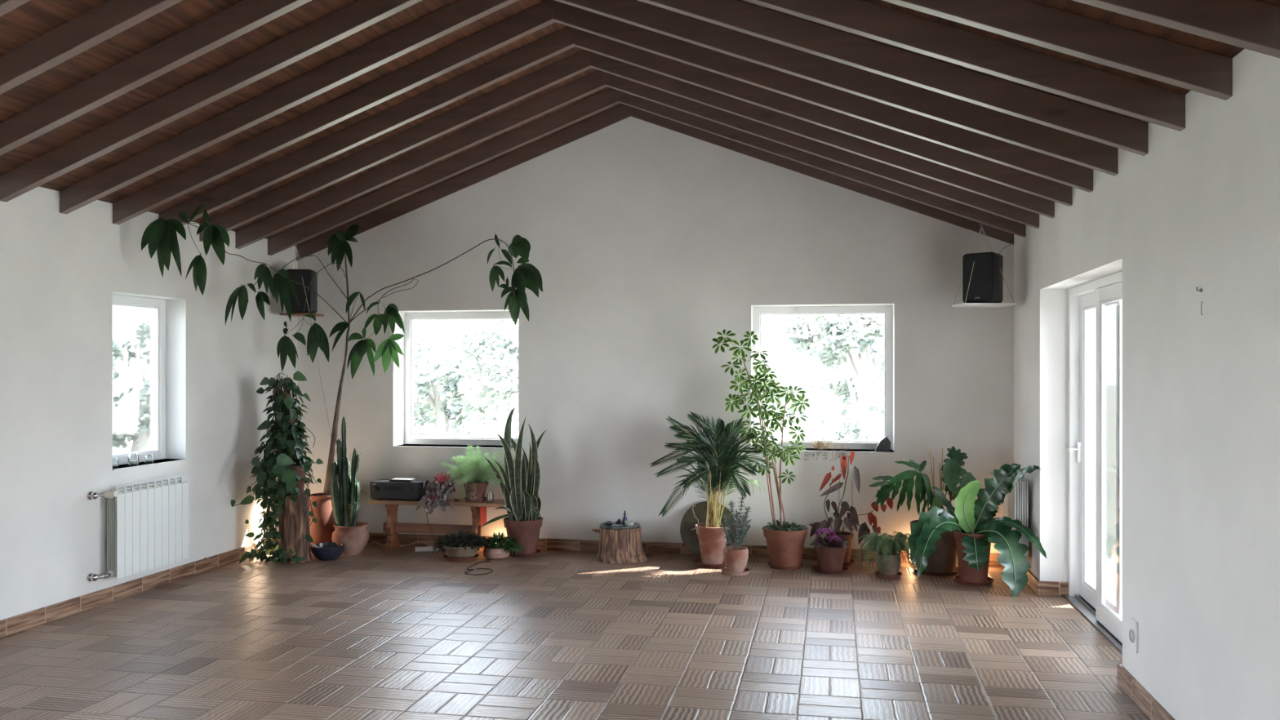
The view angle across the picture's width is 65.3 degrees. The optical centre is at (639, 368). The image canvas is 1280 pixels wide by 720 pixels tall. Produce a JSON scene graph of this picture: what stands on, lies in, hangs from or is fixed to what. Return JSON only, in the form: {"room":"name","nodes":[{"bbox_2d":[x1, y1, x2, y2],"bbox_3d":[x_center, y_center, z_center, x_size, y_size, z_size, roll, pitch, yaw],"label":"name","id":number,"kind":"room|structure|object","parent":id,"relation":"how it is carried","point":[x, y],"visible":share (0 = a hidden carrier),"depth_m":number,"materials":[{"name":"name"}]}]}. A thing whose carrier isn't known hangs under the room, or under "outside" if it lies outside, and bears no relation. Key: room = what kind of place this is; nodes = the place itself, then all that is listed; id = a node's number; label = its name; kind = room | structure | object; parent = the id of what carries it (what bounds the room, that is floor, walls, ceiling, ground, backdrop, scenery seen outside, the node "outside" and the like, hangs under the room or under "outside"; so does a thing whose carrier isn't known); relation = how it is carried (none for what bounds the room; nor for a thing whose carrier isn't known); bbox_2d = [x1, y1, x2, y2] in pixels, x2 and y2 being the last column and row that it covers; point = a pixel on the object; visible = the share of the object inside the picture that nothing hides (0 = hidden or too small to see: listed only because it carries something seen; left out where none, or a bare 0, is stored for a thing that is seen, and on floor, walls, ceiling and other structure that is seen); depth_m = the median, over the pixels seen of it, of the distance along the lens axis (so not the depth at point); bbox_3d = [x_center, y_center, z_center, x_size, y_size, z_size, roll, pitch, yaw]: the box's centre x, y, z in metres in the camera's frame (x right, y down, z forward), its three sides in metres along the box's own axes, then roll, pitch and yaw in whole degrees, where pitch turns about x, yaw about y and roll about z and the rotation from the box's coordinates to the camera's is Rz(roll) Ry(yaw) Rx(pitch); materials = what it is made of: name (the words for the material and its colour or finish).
{"room":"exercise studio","nodes":[
{"label":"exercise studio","id":0,"kind":"room"},
{"bbox_2d":[0,186,297,620],"bbox_3d":[-4.313,0.175,4.133,0.300,2.850,10.488,0,0,11],"label":"wall","id":1,"kind":"structure","parent":0,"point":[60,273],"depth_m":6.70,"materials":[{"name":"white paint"}]},
{"bbox_2d":[87,475,188,581],"bbox_3d":[-3.519,1.113,7.067,0.154,0.625,0.897,0,0,11],"label":"radiator","id":2,"kind":"object","parent":1,"relation":"attached to","point":[148,525],"visible":1,"depth_m":7.01,"materials":[{"name":"white metal"}]},
{"bbox_2d":[0,537,278,637],"bbox_3d":[-3.638,1.550,6.803,0.018,0.100,4.988,0,0,11],"label":"baseboard","id":3,"kind":"structure","parent":1,"relation":"attached to","point":[24,621],"depth_m":6.87,"materials":[{"name":"tile"}]},
{"bbox_2d":[112,293,186,471],"bbox_3d":[-3.665,0.087,7.286,0.242,1.234,0.795,0,0,11],"label":"window","id":4,"kind":"structure","parent":1,"relation":"in","point":[139,323],"depth_m":7.42,"materials":[{"name":"white paint"}]},
{"bbox_2d":[112,457,118,467],"bbox_3d":[-3.683,0.660,6.986,0.060,0.070,0.060,0,0,11],"label":"glass jar","id":5,"kind":"object","parent":4,"relation":"on","point":[117,464],"visible":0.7,"depth_m":6.98,"materials":[{"name":"white"}]},
{"bbox_2d":[127,453,138,465],"bbox_3d":[-3.645,0.652,7.183,0.072,0.085,0.072,0,0,11],"label":"glass jar","id":6,"kind":"object","parent":4,"relation":"on","point":[129,461],"visible":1,"depth_m":7.17,"materials":[{"name":"white"}]},
{"bbox_2d":[144,454,154,462],"bbox_3d":[-3.613,0.665,7.350,0.064,0.060,0.064,0,0,11],"label":"glass jar","id":7,"kind":"object","parent":4,"relation":"on","point":[152,455],"visible":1,"depth_m":7.34,"materials":[{"name":"white"}]},
{"bbox_2d":[280,464,306,494],"bbox_3d":[-2.897,0.921,8.317,0.256,0.235,0.256,0,0,11],"label":"pot","id":8,"kind":"object","parent":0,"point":[298,470],"depth_m":8.23,"materials":[{"name":"ceramic"}]},
{"bbox_2d":[280,312,324,316],"bbox_3d":[-2.994,-0.476,8.845,0.290,0.018,0.250,0,0,11],"label":"tray","id":9,"kind":"object","parent":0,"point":[294,314],"depth_m":8.74,"materials":[{"name":"wood"}]},
{"bbox_2d":[462,480,488,498],"bbox_3d":[-1.426,1.061,8.665,0.226,0.155,0.226,0,0,11],"label":"pot","id":10,"kind":"object","parent":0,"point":[473,489],"depth_m":8.59,"materials":[{"name":"ceramic"}]},
{"bbox_2d":[0,543,1150,719],"bbox_3d":[-1.035,1.660,3.579,6.947,0.120,11.038,0,0,11],"label":"floor","id":11,"kind":"structure","parent":0,"point":[402,633],"depth_m":5.70,"materials":[{"name":"tile"}]},
{"bbox_2d":[253,502,262,549],"bbox_3d":[-3.321,1.380,8.622,0.124,0.440,0.124,0,0,11],"label":"floor lamp","id":12,"kind":"object","parent":11,"relation":"on","point":[256,518],"visible":0.34,"depth_m":8.57,"materials":[{"name":"white plastic"}]},
{"bbox_2d":[231,370,323,564],"bbox_3d":[-2.889,0.810,8.262,0.824,1.581,0.600,0,0,24],"label":"climbing vine","id":13,"kind":"object","parent":11,"relation":"on","point":[291,505],"visible":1,"depth_m":8.21,"materials":[{"name":"green plant"}]},
{"bbox_2d":[310,542,344,560],"bbox_3d":[-2.623,1.542,8.386,0.274,0.115,0.274,0,0,11],"label":"bowl","id":14,"kind":"object","parent":11,"relation":"on","point":[325,551],"visible":0.99,"depth_m":8.30,"materials":[{"name":"blue ceramic"}]},
{"bbox_2d":[141,204,542,549],"bbox_3d":[-2.097,0.170,7.814,2.404,2.861,2.252,0,0,11],"label":"tree","id":15,"kind":"object","parent":11,"relation":"on","point":[161,235],"visible":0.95,"depth_m":8.30,"materials":[{"name":"green plant"}]},
{"bbox_2d":[330,414,369,555],"bbox_3d":[-2.500,0.999,8.627,0.314,1.202,0.314,0,0,-33],"label":"cactus","id":16,"kind":"object","parent":11,"relation":"on","point":[344,488],"visible":0.99,"depth_m":8.61,"materials":[{"name":"plant"}]},
{"bbox_2d":[331,521,369,555],"bbox_3d":[-2.500,1.474,8.627,0.314,0.252,0.314,0,0,11],"label":"pot","id":17,"kind":"object","parent":11,"relation":"on","point":[355,536],"depth_m":8.52,"materials":[{"name":"ceramic"}]},
{"bbox_2d":[368,540,431,546],"bbox_3d":[-2.152,1.573,8.949,0.644,0.057,0.089,0,0,11],"label":"cable","id":18,"kind":"object","parent":11,"relation":"on","point":[421,540],"visible":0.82,"depth_m":8.96,"materials":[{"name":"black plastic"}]},
{"bbox_2d":[414,546,440,551],"bbox_3d":[-1.853,1.576,8.727,0.220,0.046,0.050,0,0,-9],"label":"power strip","id":19,"kind":"object","parent":11,"relation":"on","point":[427,548],"visible":0.73,"depth_m":8.70,"materials":[{"name":"white paint"}]},
{"bbox_2d":[426,511,437,553],"bbox_3d":[-1.794,1.407,8.563,0.125,0.346,0.027,0,0,30],"label":"power cable","id":20,"kind":"object","parent":11,"relation":"on","point":[426,512],"visible":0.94,"depth_m":8.54,"materials":[{"name":"black plastic"}]},
{"bbox_2d":[368,497,505,553],"bbox_3d":[-1.753,1.375,8.733,1.201,0.451,0.290,0,0,11],"label":"bench","id":21,"kind":"object","parent":11,"relation":"on","point":[478,509],"visible":0.71,"depth_m":8.71,"materials":[{"name":"brown wood"}]},
{"bbox_2d":[369,479,428,501],"bbox_3d":[-2.122,1.071,8.797,0.447,0.157,0.255,0,0,11],"label":"amplifier","id":22,"kind":"object","parent":21,"relation":"on","point":[414,491],"visible":0.9,"depth_m":8.70,"materials":[{"name":"black plastic"}]},
{"bbox_2d":[389,478,416,482],"bbox_3d":[-2.085,0.982,8.782,0.200,0.020,0.120,0,0,11],"label":"flat box","id":23,"kind":"object","parent":22,"relation":"on","point":[405,480],"visible":1,"depth_m":8.74,"materials":[{"name":"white paper"}]},
{"bbox_2d":[415,471,455,514],"bbox_3d":[-1.728,1.070,8.657,0.353,0.357,0.352,0,0,11],"label":"trailing plant","id":24,"kind":"object","parent":21,"relation":"on","point":[442,488],"visible":1,"depth_m":8.59,"materials":[{"name":"plant"}]},
{"bbox_2d":[441,443,506,502],"bbox_3d":[-1.430,0.899,8.675,0.680,0.513,0.366,0,0,3],"label":"fern","id":25,"kind":"object","parent":21,"relation":"on","point":[475,482],"visible":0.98,"depth_m":8.62,"materials":[{"name":"plant"}]},
{"bbox_2d":[486,491,493,502],"bbox_3d":[-1.292,1.104,8.599,0.064,0.090,0.064,0,0,11],"label":"glass jar","id":26,"kind":"object","parent":21,"relation":"on","point":[487,491],"visible":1,"depth_m":8.59,"materials":[{"name":"white"}]},
{"bbox_2d":[431,528,491,561],"bbox_3d":[-1.496,1.472,8.382,0.513,0.256,0.357,0,0,11],"label":"bowl planter","id":27,"kind":"object","parent":11,"relation":"on","point":[461,546],"visible":1,"depth_m":8.30,"materials":[{"name":"ceramic"}]},
{"bbox_2d":[464,560,493,575],"bbox_3d":[-1.274,1.596,7.987,0.217,0.007,0.537,0,0,-3],"label":"cable","id":28,"kind":"object","parent":11,"relation":"on","point":[488,561],"visible":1,"depth_m":7.92,"materials":[{"name":"black plastic"}]},
{"bbox_2d":[483,531,524,559],"bbox_3d":[-1.156,1.486,8.398,0.413,0.227,0.265,0,0,11],"label":"bowl planter","id":29,"kind":"object","parent":11,"relation":"on","point":[503,548],"visible":0.98,"depth_m":8.34,"materials":[{"name":"ceramic"}]},
{"bbox_2d":[479,408,546,557],"bbox_3d":[-1.087,0.967,8.569,0.579,1.267,0.383,0,0,4],"label":"snake plant","id":30,"kind":"object","parent":11,"relation":"on","point":[522,522],"visible":0.98,"depth_m":8.53,"materials":[{"name":"plant"}]},
{"bbox_2d":[591,521,647,564],"bbox_3d":[-0.175,1.454,8.395,0.410,0.291,0.435,0,0,-24],"label":"table","id":31,"kind":"object","parent":11,"relation":"on","point":[622,544],"visible":0.89,"depth_m":8.24,"materials":[{"name":"brown wood"}]},
{"bbox_2d":[602,521,614,524],"bbox_3d":[-0.264,1.300,8.381,0.104,0.018,0.104,0,0,11],"label":"metal dish","id":32,"kind":"object","parent":31,"relation":"on","point":[604,522],"visible":1,"depth_m":8.38,"materials":[{"name":"silver metal"}]},
{"bbox_2d":[615,518,621,524],"bbox_3d":[-0.181,1.287,8.393,0.045,0.044,0.035,0,0,11],"label":"rock","id":33,"kind":"object","parent":31,"relation":"on","point":[619,521],"visible":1,"depth_m":8.38,"materials":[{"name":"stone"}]},
{"bbox_2d":[622,511,626,524],"bbox_3d":[-0.128,1.250,8.375,0.040,0.116,0.040,0,0,11],"label":"bottle","id":34,"kind":"object","parent":31,"relation":"on","point":[624,518],"visible":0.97,"depth_m":8.36,"materials":[{"name":"blue glass"}]},
{"bbox_2d":[624,520,634,525],"bbox_3d":[-0.088,1.292,8.316,0.080,0.034,0.080,0,0,11],"label":"bowl","id":35,"kind":"object","parent":31,"relation":"on","point":[627,522],"visible":1,"depth_m":8.29,"materials":[{"name":"grey ceramic"}]},
{"bbox_2d":[680,501,736,556],"bbox_3d":[0.575,1.357,8.424,0.476,0.458,0.154,0,0,11],"label":"round disc","id":36,"kind":"object","parent":11,"relation":"on","point":[690,539],"visible":0.32,"depth_m":8.44,"materials":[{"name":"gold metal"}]},
{"bbox_2d":[648,411,772,567],"bbox_3d":[0.562,0.976,8.033,0.967,1.248,0.561,0,0,15],"label":"areca palm","id":37,"kind":"object","parent":11,"relation":"on","point":[716,459],"visible":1,"depth_m":8.05,"materials":[{"name":"plant"}]},
{"bbox_2d":[695,522,728,564],"bbox_3d":[0.594,1.435,8.155,0.286,0.310,0.286,0,0,11],"label":"pot","id":38,"kind":"object","parent":37,"relation":"on","point":[712,541],"depth_m":8.06,"materials":[{"name":"ceramic"}]},
{"bbox_2d":[718,488,751,575],"bbox_3d":[0.752,1.270,7.799,0.236,0.661,0.235,0,0,-41],"label":"shrub","id":39,"kind":"object","parent":11,"relation":"on","point":[735,557],"visible":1,"depth_m":7.78,"materials":[{"name":"green plant"}]},
{"bbox_2d":[723,546,748,572],"bbox_3d":[0.748,1.496,7.799,0.200,0.186,0.200,0,0,11],"label":"pot","id":40,"kind":"object","parent":39,"relation":"on","point":[735,557],"depth_m":7.73,"materials":[{"name":"ceramic"}]},
{"bbox_2d":[711,329,809,569],"bbox_3d":[0.977,0.640,8.067,0.786,1.920,0.386,0,0,11],"label":"plant","id":41,"kind":"object","parent":11,"relation":"on","point":[785,541],"visible":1,"depth_m":8.00,"materials":[{"name":"green plant"}]},
{"bbox_2d":[809,528,848,574],"bbox_3d":[1.496,1.427,7.879,0.309,0.345,0.284,0,0,11],"label":"flowering plant","id":42,"kind":"object","parent":11,"relation":"on","point":[830,551],"visible":1,"depth_m":7.80,"materials":[{"name":"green plant"}]},
{"bbox_2d":[808,450,893,566],"bbox_3d":[1.712,1.130,8.113,0.662,0.940,0.320,0,0,11],"label":"begonias","id":43,"kind":"object","parent":11,"relation":"on","point":[852,519],"visible":0.85,"depth_m":8.04,"materials":[{"name":"plant"}]},
{"bbox_2d":[826,531,853,563],"bbox_3d":[1.634,1.470,8.168,0.222,0.240,0.222,0,0,11],"label":"pot","id":44,"kind":"object","parent":43,"relation":"on","point":[845,535],"depth_m":8.10,"materials":[{"name":"ceramic"}]},
{"bbox_2d":[853,530,926,578],"bbox_3d":[1.923,1.427,7.682,0.546,0.347,0.415,0,0,0],"label":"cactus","id":45,"kind":"object","parent":11,"relation":"on","point":[888,561],"visible":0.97,"depth_m":7.60,"materials":[{"name":"plant"}]},
{"bbox_2d":[875,551,901,575],"bbox_3d":[1.909,1.506,7.678,0.190,0.166,0.190,0,0,11],"label":"pot","id":46,"kind":"object","parent":45,"relation":"on","point":[890,571],"depth_m":7.61,"materials":[{"name":"ceramic"}]},
{"bbox_2d":[869,446,976,576],"bbox_3d":[2.228,1.104,7.843,0.764,0.993,0.396,0,0,-10],"label":"leaf plant","id":47,"kind":"object","parent":11,"relation":"on","point":[943,562],"visible":0.73,"depth_m":7.75,"materials":[{"name":"plant"}]},
{"bbox_2d":[907,463,1047,596],"bbox_3d":[2.475,1.161,7.336,0.955,0.958,0.546,0,0,22],"label":"fern","id":48,"kind":"object","parent":11,"relation":"on","point":[975,523],"visible":1,"depth_m":7.30,"materials":[{"name":"green plant"}]},
{"bbox_2d":[953,529,991,582],"bbox_3d":[2.492,1.405,7.464,0.280,0.370,0.280,0,0,11],"label":"pot","id":49,"kind":"object","parent":48,"relation":"on","point":[967,574],"depth_m":7.39,"materials":[{"name":"ceramic"}]},
{"bbox_2d":[0,0,1279,245],"bbox_3d":[-1.034,-1.724,3.584,6.987,1.444,11.048,0,0,11],"label":"ceiling","id":50,"kind":"structure","parent":0,"point":[33,19],"depth_m":5.75,"materials":[{"name":"brown wood"}]},
{"bbox_2d":[0,0,30,16],"bbox_3d":[-2.540,-1.661,4.209,3.156,1.327,0.062,0,0,12],"label":"rafter","id":51,"kind":"object","parent":50,"relation":"attached to","point":[6,6],"visible":1,"depth_m":4.24,"materials":[{"name":"brown wood"}]},
{"bbox_2d":[0,0,182,94],"bbox_3d":[-2.448,-1.661,4.685,3.156,1.327,0.062,0,0,12],"label":"rafter","id":52,"kind":"object","parent":50,"relation":"attached to","point":[110,18],"visible":1,"depth_m":4.71,"materials":[{"name":"brown wood"}]},
{"bbox_2d":[0,0,311,155],"bbox_3d":[-2.357,-1.661,5.160,3.156,1.327,0.062,0,0,12],"label":"rafter","id":53,"kind":"object","parent":50,"relation":"attached to","point":[243,16],"visible":1,"depth_m":5.19,"materials":[{"name":"brown wood"}]},
{"bbox_2d":[0,0,422,202],"bbox_3d":[-2.265,-1.661,5.636,3.156,1.327,0.062,0,0,12],"label":"rafter","id":54,"kind":"object","parent":50,"relation":"attached to","point":[359,15],"visible":1,"depth_m":5.66,"materials":[{"name":"brown wood"}]},
{"bbox_2d":[59,0,518,213],"bbox_3d":[-2.174,-1.661,6.112,3.155,1.327,0.062,0,0,12],"label":"rafter","id":55,"kind":"object","parent":50,"relation":"attached to","point":[458,14],"visible":1,"depth_m":6.09,"materials":[{"name":"brown wood"}]},
{"bbox_2d":[112,0,555,224],"bbox_3d":[-2.082,-1.661,6.588,3.155,1.327,0.062,0,0,12],"label":"rafter","id":56,"kind":"object","parent":50,"relation":"attached to","point":[536,17],"visible":0.91,"depth_m":6.54,"materials":[{"name":"brown wood"}]},
{"bbox_2d":[159,26,574,225],"bbox_3d":[-1.991,-1.661,7.064,3.155,1.327,0.062,0,0,11],"label":"rafter","id":57,"kind":"object","parent":50,"relation":"attached to","point":[553,44],"visible":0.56,"depth_m":7.00,"materials":[{"name":"brown wood"}]},
{"bbox_2d":[199,48,591,241],"bbox_3d":[-1.899,-1.661,7.540,3.154,1.327,0.062,0,0,11],"label":"rafter","id":58,"kind":"object","parent":50,"relation":"attached to","point":[571,65],"visible":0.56,"depth_m":7.48,"materials":[{"name":"brown wood"}]},
{"bbox_2d":[235,69,607,248],"bbox_3d":[-1.808,-1.661,8.016,3.154,1.327,0.062,0,0,11],"label":"rafter","id":59,"kind":"object","parent":50,"relation":"attached to","point":[591,82],"visible":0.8,"depth_m":7.97,"materials":[{"name":"brown wood"}]},
{"bbox_2d":[267,87,619,255],"bbox_3d":[-1.716,-1.661,8.492,3.154,1.327,0.062,0,0,11],"label":"rafter","id":60,"kind":"object","parent":50,"relation":"attached to","point":[604,100],"visible":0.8,"depth_m":8.45,"materials":[{"name":"brown wood"}]},
{"bbox_2d":[280,243,324,317],"bbox_3d":[-2.994,-0.776,8.845,0.290,0.638,0.250,0,0,11],"label":"shelf","id":61,"kind":"object","parent":60,"relation":"hanging from","point":[293,314],"visible":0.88,"depth_m":8.74,"materials":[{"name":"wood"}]},
{"bbox_2d":[285,269,317,313],"bbox_3d":[-2.993,-0.679,8.838,0.235,0.385,0.232,0,0,-3],"label":"speaker","id":62,"kind":"object","parent":61,"relation":"on","point":[296,275],"visible":0.7,"depth_m":8.72},
{"bbox_2d":[310,317,365,493],"bbox_3d":[-2.753,0.278,9.025,0.500,1.728,0.228,0,0,11],"label":"cable","id":63,"kind":"object","parent":62,"relation":"hanging from","point":[310,317],"visible":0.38,"depth_m":9.16,"materials":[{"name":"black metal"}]},
{"bbox_2d":[296,103,631,260],"bbox_3d":[-1.629,-1.661,8.946,3.154,1.327,0.018,0,0,11],"label":"rafter","id":64,"kind":"object","parent":50,"relation":"attached to","point":[620,112],"visible":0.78,"depth_m":8.90,"materials":[{"name":"brown wood"}]},
{"bbox_2d":[630,106,1013,244],"bbox_3d":[1.468,-1.661,8.351,3.153,1.327,0.018,0,0,11],"label":"rafter","id":65,"kind":"object","parent":50,"relation":"attached to","point":[886,197],"visible":0.56,"depth_m":8.33,"materials":[{"name":"brown wood"}]},
{"bbox_2d":[590,51,1054,217],"bbox_3d":[1.193,-1.661,6.921,3.154,1.327,0.062,0,0,11],"label":"rafter","id":66,"kind":"object","parent":50,"relation":"attached to","point":[1026,201],"visible":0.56,"depth_m":6.87,"materials":[{"name":"brown wood"}]},
{"bbox_2d":[605,72,1039,228],"bbox_3d":[1.286,-1.661,7.405,3.153,1.327,0.062,0,0,11],"label":"rafter","id":67,"kind":"object","parent":50,"relation":"attached to","point":[897,175],"visible":0.56,"depth_m":7.36,"materials":[{"name":"brown wood"}]},
{"bbox_2d":[618,90,1026,237],"bbox_3d":[1.379,-1.661,7.888,3.153,1.327,0.062,0,0,11],"label":"rafter","id":68,"kind":"object","parent":50,"relation":"attached to","point":[1013,227],"visible":0.56,"depth_m":7.84,"materials":[{"name":"brown wood"}]},
{"bbox_2d":[951,222,1016,308],"bbox_3d":[2.646,-0.793,7.689,0.400,0.648,0.260,0,0,-3],"label":"shelf","id":69,"kind":"object","parent":68,"relation":"hanging from","point":[1000,305],"visible":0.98,"depth_m":7.62,"materials":[{"name":"white paint"}]},
{"bbox_2d":[962,251,1003,302],"bbox_3d":[2.641,-0.690,7.683,0.250,0.385,0.249,0,0,39],"label":"speaker","id":70,"kind":"object","parent":69,"relation":"on","point":[986,283],"visible":0.98,"depth_m":7.58},
{"bbox_2d":[951,302,1016,307],"bbox_3d":[2.646,-0.488,7.689,0.400,0.018,0.260,0,0,-3],"label":"tray","id":71,"kind":"object","parent":69,"relation":"on","point":[963,304],"depth_m":7.57,"materials":[{"name":"white paint"}]},
{"bbox_2d":[573,27,1072,206],"bbox_3d":[1.100,-1.661,6.438,3.154,1.327,0.062,0,0,11],"label":"rafter","id":72,"kind":"object","parent":50,"relation":"attached to","point":[998,173],"visible":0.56,"depth_m":6.39,"materials":[{"name":"brown wood"}]},
{"bbox_2d":[553,0,1093,192],"bbox_3d":[1.007,-1.661,5.954,3.154,1.327,0.062,0,0,12],"label":"rafter","id":73,"kind":"object","parent":50,"relation":"attached to","point":[1037,163],"visible":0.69,"depth_m":5.90,"materials":[{"name":"brown wood"}]},
{"bbox_2d":[555,0,1118,176],"bbox_3d":[0.914,-1.661,5.470,3.154,1.327,0.062,0,0,12],"label":"rafter","id":74,"kind":"object","parent":50,"relation":"attached to","point":[1079,150],"visible":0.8,"depth_m":5.38,"materials":[{"name":"brown wood"}]},
{"bbox_2d":[638,0,1147,155],"bbox_3d":[0.821,-1.661,4.987,3.154,1.327,0.062,0,0,12],"label":"rafter","id":75,"kind":"object","parent":50,"relation":"attached to","point":[1058,113],"visible":1,"depth_m":4.84,"materials":[{"name":"brown wood"}]},
{"bbox_2d":[743,0,1185,131],"bbox_3d":[0.728,-1.661,4.503,3.155,1.327,0.062,0,0,12],"label":"rafter","id":76,"kind":"object","parent":50,"relation":"attached to","point":[1105,90],"visible":1,"depth_m":4.30,"materials":[{"name":"brown wood"}]},
{"bbox_2d":[882,0,1232,100],"bbox_3d":[0.635,-1.661,4.019,3.155,1.327,0.062,0,0,12],"label":"rafter","id":77,"kind":"object","parent":50,"relation":"attached to","point":[1179,64],"visible":1,"depth_m":3.76,"materials":[{"name":"brown wood"}]},
{"bbox_2d":[1072,0,1279,57],"bbox_3d":[0.542,-1.661,3.536,3.155,1.327,0.062,0,0,12],"label":"rafter","id":78,"kind":"object","parent":50,"relation":"attached to","point":[1254,25],"visible":1,"depth_m":3.22,"materials":[{"name":"brown wood"}]},
{"bbox_2d":[297,116,1013,553],"bbox_3d":[-0.027,-0.378,8.822,6.947,3.956,0.340,0,0,11],"label":"wall","id":79,"kind":"structure","parent":0,"point":[649,242],"depth_m":8.63,"materials":[{"name":"white paint"}]},
{"bbox_2d":[392,311,517,448],"bbox_3d":[-1.632,0.097,9.107,1.188,1.237,0.317,0,0,11],"label":"window","id":80,"kind":"structure","parent":79,"relation":"in","point":[410,317],"depth_m":9.28,"materials":[{"name":"white paint"}]},
{"bbox_2d":[367,533,1004,566],"bbox_3d":[-0.081,1.550,8.650,6.271,0.100,0.018,0,0,11],"label":"baseboard","id":81,"kind":"structure","parent":79,"relation":"attached to","point":[558,544],"depth_m":8.70,"materials":[{"name":"ceramic"}]},
{"bbox_2d":[751,305,894,453],"bbox_3d":[1.549,0.082,8.495,1.179,1.236,0.317,0,0,11],"label":"window","id":82,"kind":"structure","parent":79,"relation":"in","point":[886,310],"depth_m":8.54,"materials":[{"name":"white paint"}]},
{"bbox_2d":[804,433,847,461],"bbox_3d":[1.560,0.655,8.384,0.362,0.239,0.124,0,0,11],"label":"dried plant","id":83,"kind":"object","parent":82,"relation":"on","point":[820,446],"visible":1,"depth_m":8.41,"materials":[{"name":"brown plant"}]},
{"bbox_2d":[875,435,890,451],"bbox_3d":[2.029,0.629,8.339,0.137,0.123,0.064,0,0,2],"label":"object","id":84,"kind":"object","parent":82,"relation":"on","point":[884,445],"visible":1,"depth_m":8.31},
{"bbox_2d":[1013,48,1279,719],"bbox_3d":[2.195,0.175,2.881,0.340,2.850,10.488,0,0,11],"label":"wall","id":85,"kind":"structure","parent":0,"point":[1201,209],"depth_m":4.14,"materials":[{"name":"white paint"}]},
{"bbox_2d":[989,471,1029,558],"bbox_3d":[2.860,1.143,7.651,0.183,0.685,0.761,0,0,5],"label":"radiator","id":86,"kind":"object","parent":85,"relation":"attached to","point":[1015,506],"visible":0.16,"depth_m":7.32,"materials":[{"name":"grey metal"}]},
{"bbox_2d":[1026,569,1039,595],"bbox_3d":[2.909,1.550,7.546,0.020,0.100,1.056,0,0,11],"label":"baseboard","id":87,"kind":"structure","parent":85,"relation":"attached to","point":[1033,583],"depth_m":7.16,"materials":[{"name":"ceramic"}]},
{"bbox_2d":[1040,581,1068,596],"bbox_3d":[2.919,1.550,7.017,0.200,0.100,0.020,0,0,11],"label":"baseboard","id":88,"kind":"object","parent":85,"relation":"attached to","point":[1046,588],"visible":1,"depth_m":7.01,"materials":[{"name":"tile"}]},
{"bbox_2d":[1063,271,1122,653],"bbox_3d":[2.856,0.521,6.003,0.150,2.157,2.035,0,0,11],"label":"door","id":89,"kind":"structure","parent":85,"relation":"in","point":[1095,308],"depth_m":6.28,"materials":[{"name":"white paint"}]},
{"bbox_2d":[1128,617,1137,653],"bbox_3d":[2.385,1.292,4.827,0.019,0.150,0.090,0,0,11],"label":"wall socket","id":90,"kind":"object","parent":85,"relation":"attached to","point":[1133,632],"visible":1,"depth_m":4.81,"materials":[{"name":"white paint"}]},
{"bbox_2d":[1116,663,1174,719],"bbox_3d":[2.098,1.550,3.332,0.020,0.100,3.537,0,0,11],"label":"baseboard","id":91,"kind":"structure","parent":85,"relation":"attached to","point":[1152,708],"depth_m":4.68,"materials":[{"name":"tile"}]},
{"label":"outside","id":92,"kind":"structure","parent":0,"visible":0},
{"bbox_2d":[418,384,884,440],"bbox_3d":[9.442,1.950,49.100,120.000,0.100,140.000,0,0,11],"label":"ground","id":93,"kind":"structure","parent":92,"point":[811,424],"depth_m":36.80,"materials":[{"name":"white"}]},
{"bbox_2d":[413,320,497,437],"bbox_3d":[-3.741,0.416,18.549,2.586,3.027,2.119,0,0,11],"label":"tree","id":94,"kind":"object","parent":93,"relation":"on","point":[425,402],"visible":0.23,"depth_m":18.14,"materials":[{"name":"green plant"}]},
{"bbox_2d":[424,319,518,438],"bbox_3d":[-1.964,0.395,16.213,3.081,3.083,2.886,0,0,-42],"label":"tree","id":95,"kind":"object","parent":93,"relation":"on","point":[482,369],"visible":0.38,"depth_m":15.18,"materials":[{"name":"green plant"}]},
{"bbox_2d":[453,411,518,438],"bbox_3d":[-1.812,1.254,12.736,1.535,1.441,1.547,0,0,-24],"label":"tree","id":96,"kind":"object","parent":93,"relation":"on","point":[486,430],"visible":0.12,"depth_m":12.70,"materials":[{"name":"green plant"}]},
{"bbox_2d":[761,323,797,425],"bbox_3d":[2.005,0.455,20.366,2.387,2.945,2.029,0,0,15],"label":"tree","id":97,"kind":"object","parent":93,"relation":"on","point":[774,362],"visible":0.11,"depth_m":20.52,"materials":[{"name":"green plant"}]},
{"bbox_2d":[761,405,808,439],"bbox_3d":[1.442,1.183,14.154,1.864,1.478,1.618,0,0,-18],"label":"tree","id":98,"kind":"object","parent":93,"relation":"on","point":[778,434],"visible":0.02,"depth_m":13.83,"materials":[{"name":"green plant"}]},
{"bbox_2d":[777,313,884,441],"bbox_3d":[3.886,0.091,17.019,2.855,3.696,3.072,0,0,11],"label":"tree","id":99,"kind":"object","parent":93,"relation":"on","point":[833,339],"visible":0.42,"depth_m":16.65,"materials":[{"name":"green plant"}]},
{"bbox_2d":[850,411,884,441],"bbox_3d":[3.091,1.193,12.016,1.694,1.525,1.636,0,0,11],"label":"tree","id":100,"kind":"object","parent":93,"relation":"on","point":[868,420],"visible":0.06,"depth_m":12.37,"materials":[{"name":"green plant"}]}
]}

